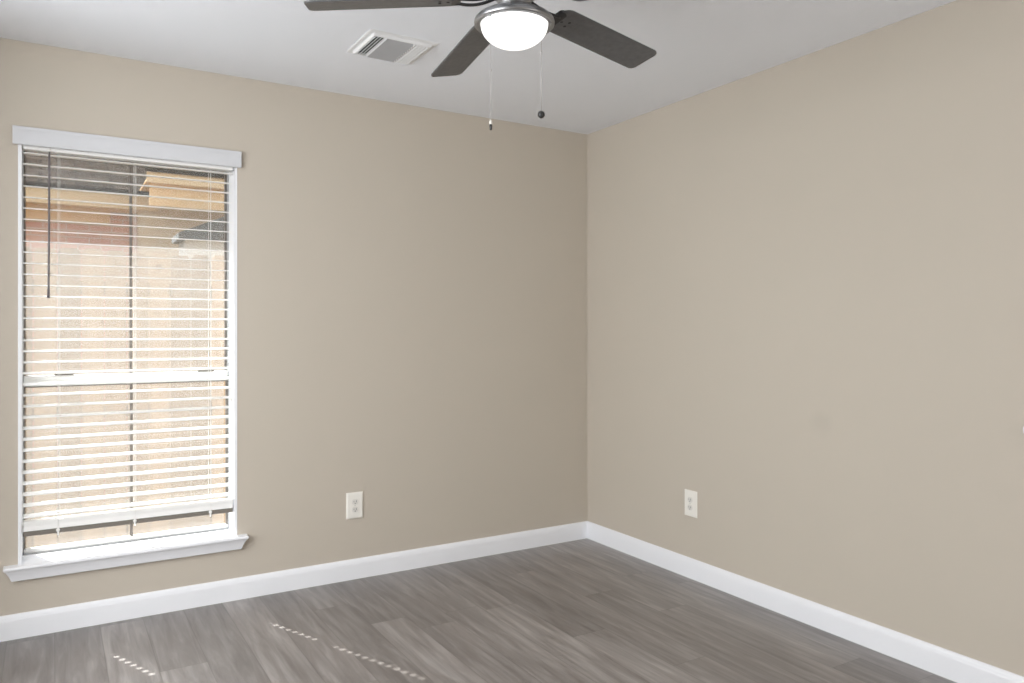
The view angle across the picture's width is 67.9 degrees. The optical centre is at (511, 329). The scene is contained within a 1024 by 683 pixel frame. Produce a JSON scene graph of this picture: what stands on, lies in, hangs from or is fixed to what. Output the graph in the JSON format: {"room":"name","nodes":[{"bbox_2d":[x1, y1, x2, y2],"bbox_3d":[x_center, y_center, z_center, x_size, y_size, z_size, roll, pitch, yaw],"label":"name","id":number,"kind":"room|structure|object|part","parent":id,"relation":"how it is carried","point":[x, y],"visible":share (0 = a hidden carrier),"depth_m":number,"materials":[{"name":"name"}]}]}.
{"room":"empty bedroom","nodes":[
{"label":"empty bedroom","id":0,"kind":"room"},
{"bbox_2d":[0,37,586,615],"bbox_3d":[-1.028,0.040,3.822,3.550,2.440,0.200,0,0,-31],"label":"wall","id":1,"kind":"structure","parent":0,"point":[412,280],"depth_m":3.85,"materials":[{"name":"beige paint"}]},
{"bbox_2d":[3,145,248,581],"bbox_3d":[-1.693,0.105,3.391,0.950,1.833,0.250,0,0,-31],"label":"window","id":2,"kind":"structure","parent":1,"relation":"in","point":[81,556],"depth_m":3.38,"materials":[{"name":"white paint"}]},
{"bbox_3d":[-1.744,-0.293,3.483,0.828,0.994,0.022,0,0,-31],"label":"sash","id":3,"kind":"part","parent":2,"relation":"part of","materials":[{"name":"glass"}]},
{"bbox_3d":[-1.679,0.991,3.370,0.950,0.062,0.200,0,0,-31],"label":"sill","id":4,"kind":"part","parent":2,"relation":"part of","materials":[{"name":"white paint"}]},
{"bbox_3d":[-1.736,0.222,3.471,0.828,0.044,0.056,0,0,-31],"label":"meeting rail","id":5,"kind":"part","parent":2,"relation":"part of","materials":[{"name":"white"}]},
{"bbox_3d":[-1.730,0.589,3.460,0.828,0.702,0.024,0,0,-31],"label":"sash","id":6,"kind":"part","parent":2,"relation":"part of","materials":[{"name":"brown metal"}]},
{"bbox_3d":[-1.729,0.946,3.460,0.828,0.016,0.030,0,0,-31],"label":"rail","id":7,"kind":"part","parent":2,"relation":"part of","materials":[{"name":"white"}]},
{"bbox_2d":[12,125,241,536],"bbox_3d":[-1.663,0.018,3.348,0.893,1.691,0.092,0,0,-31],"label":"window blind","id":8,"kind":"object","parent":2,"relation":"attached to","point":[39,140],"visible":1,"depth_m":3.33,"materials":[{"name":"white plastic"}]},
{"bbox_3d":[-1.671,0.824,3.363,0.827,0.022,0.050,0,0,-31],"label":"rail","id":9,"kind":"part","parent":8,"relation":"part of","materials":[{"name":"white wood"}]},
{"bbox_3d":[-1.402,0.037,3.526,0.002,1.574,0.059,0,0,-31],"label":"ladder cord","id":10,"kind":"part","parent":8,"relation":"part of","materials":[{"name":"white fabric"}]},
{"bbox_2d":[0,521,586,641],"bbox_3d":[-0.972,1.210,3.731,3.350,0.100,0.014,0,0,-31],"label":"baseboard","id":11,"kind":"structure","parent":1,"relation":"attached to","point":[80,615],"depth_m":3.60,"materials":[{"name":"white paint"}]},
{"bbox_2d":[346,491,362,519],"bbox_3d":[-0.794,0.890,3.841,0.087,0.132,0.010,0,0,-31],"label":"wall outlet","id":12,"kind":"object","parent":1,"relation":"attached to","point":[354,500],"visible":1,"depth_m":3.84,"materials":[{"name":"white plastic"}]},
{"bbox_2d":[352,499,357,504],"bbox_3d":[-0.792,0.871,3.838,0.034,0.027,0.002,0,0,-31],"label":"receptacle","id":13,"kind":"object","parent":12,"relation":"attached to","point":[354,501],"depth_m":3.84,"materials":[{"name":"grey plastic"}]},
{"bbox_2d":[0,0,955,133],"bbox_3d":[-0.695,-1.240,1.101,5.800,0.120,5.200,0,0,-31],"label":"ceiling","id":14,"kind":"structure","parent":0,"point":[701,46],"depth_m":3.11,"materials":[{"name":"white paint"}]},
{"bbox_2d":[346,29,438,63],"bbox_3d":[-0.502,-1.170,3.184,0.297,0.021,0.287,0,0,-31],"label":"ceiling vent","id":15,"kind":"object","parent":14,"relation":"in","point":[376,44],"visible":1,"depth_m":3.15,"materials":[{"name":"white metal"}]},
{"bbox_2d":[304,0,656,129],"bbox_3d":[0.012,-0.904,2.332,1.188,0.551,1.184,0,0,-31],"label":"ceiling fan","id":16,"kind":"object","parent":14,"relation":"hanging from","point":[511,25],"visible":1,"depth_m":2.32,"materials":[{"name":"silver metal"}]},
{"bbox_3d":[-0.382,-0.970,2.265,0.453,0.060,0.124,0,0,-6],"label":"blade","id":17,"kind":"part","parent":16,"relation":"part of","materials":[{"name":"grey wood"}]},
{"bbox_3d":[-0.156,-0.970,2.655,0.124,0.060,0.453,0,0,-25],"label":"blade","id":18,"kind":"part","parent":16,"relation":"part of","materials":[{"name":"grey wood"}]},
{"bbox_3d":[-0.060,-0.799,2.386,0.004,0.286,0.026,0,0,-38],"label":"pull chain","id":19,"kind":"part","parent":16,"relation":"part of","materials":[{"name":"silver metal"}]},
{"bbox_3d":[0.007,-0.889,2.300,0.203,0.073,0.203,0,0,-31],"label":"globe","id":20,"kind":"part","parent":16,"relation":"part of","materials":[{"name":"white glass"}]},
{"bbox_3d":[0.091,-0.669,2.370,0.023,0.023,0.023,0,0,-31],"label":"pull knob","id":21,"kind":"part","parent":16,"relation":"part of","materials":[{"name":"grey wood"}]},
{"bbox_3d":[0.304,-0.970,2.555,0.453,0.060,0.124,0,0,-41],"label":"blade","id":22,"kind":"part","parent":16,"relation":"part of","materials":[{"name":"grey wood"}]},
{"bbox_2d":[0,538,956,682],"bbox_3d":[-0.695,1.335,1.101,5.800,0.150,5.200,0,0,-31],"label":"floor","id":23,"kind":"structure","parent":0,"point":[586,610],"depth_m":3.10,"materials":[{"name":"grey laminate"}]},
{"bbox_2d":[587,0,1023,676],"bbox_3d":[1.536,0.040,2.920,0.100,2.440,4.000,0,0,-31],"label":"wall","id":24,"kind":"structure","parent":0,"point":[805,274],"depth_m":3.15,"materials":[{"name":"beige paint"}]},
{"bbox_2d":[685,489,696,517],"bbox_3d":[0.905,0.883,3.855,0.010,0.132,0.087,0,0,-31],"label":"wall outlet","id":25,"kind":"object","parent":24,"relation":"attached to","point":[690,496],"visible":1,"depth_m":3.85,"materials":[{"name":"white plastic"}]},
{"bbox_2d":[587,521,1023,682],"bbox_3d":[1.487,1.210,2.890,0.014,0.100,4.000,0,0,-31],"label":"baseboard","id":26,"kind":"structure","parent":24,"relation":"attached to","point":[953,666],"depth_m":3.20,"materials":[{"name":"white paint"}]},
{"label":"outside","id":27,"kind":"structure","parent":0,"visible":0},
{"bbox_2d":[32,500,148,518],"bbox_3d":[-4.438,1.810,14.617,30.000,0.100,21.800,0,0,-31],"label":"ground","id":28,"kind":"structure","parent":27,"point":[126,500],"depth_m":7.47,"materials":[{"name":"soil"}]},
{"bbox_2d":[26,151,223,509],"bbox_3d":[-5.352,-0.860,8.405,12.040,5.239,4.816,0,0,-31],"label":"neighbor house","id":29,"kind":"structure","parent":28,"relation":"on","point":[30,159],"depth_m":7.53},
{"bbox_2d":[26,247,224,547],"bbox_3d":[-2.325,0.601,5.626,4.900,2.318,0.152,0,0,-31],"label":"wooden fence","id":30,"kind":"object","parent":28,"relation":"on","point":[155,526],"visible":0.25,"depth_m":5.28,"materials":[{"name":"brown wood"}]},
{"bbox_3d":[-2.307,-0.285,5.597,4.900,0.090,0.038,0,0,-31],"label":"fence rail","id":31,"kind":"part","parent":30,"relation":"part of","materials":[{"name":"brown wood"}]},
{"bbox_3d":[-2.307,0.565,5.597,4.900,0.090,0.038,0,0,-31],"label":"fence rail","id":32,"kind":"part","parent":30,"relation":"part of","materials":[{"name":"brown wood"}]},
{"bbox_3d":[-2.307,1.415,5.597,4.900,0.090,0.038,0,0,-31],"label":"fence rail","id":33,"kind":"part","parent":30,"relation":"part of","materials":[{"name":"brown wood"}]},
{"bbox_2d":[172,217,223,499],"bbox_3d":[-2.392,0.346,6.825,1.165,2.827,0.450,0,0,-31],"label":"patio umbrella","id":34,"kind":"object","parent":28,"relation":"on","point":[215,226],"visible":0.16,"depth_m":6.48,"materials":[{"name":"grey"}]}
]}

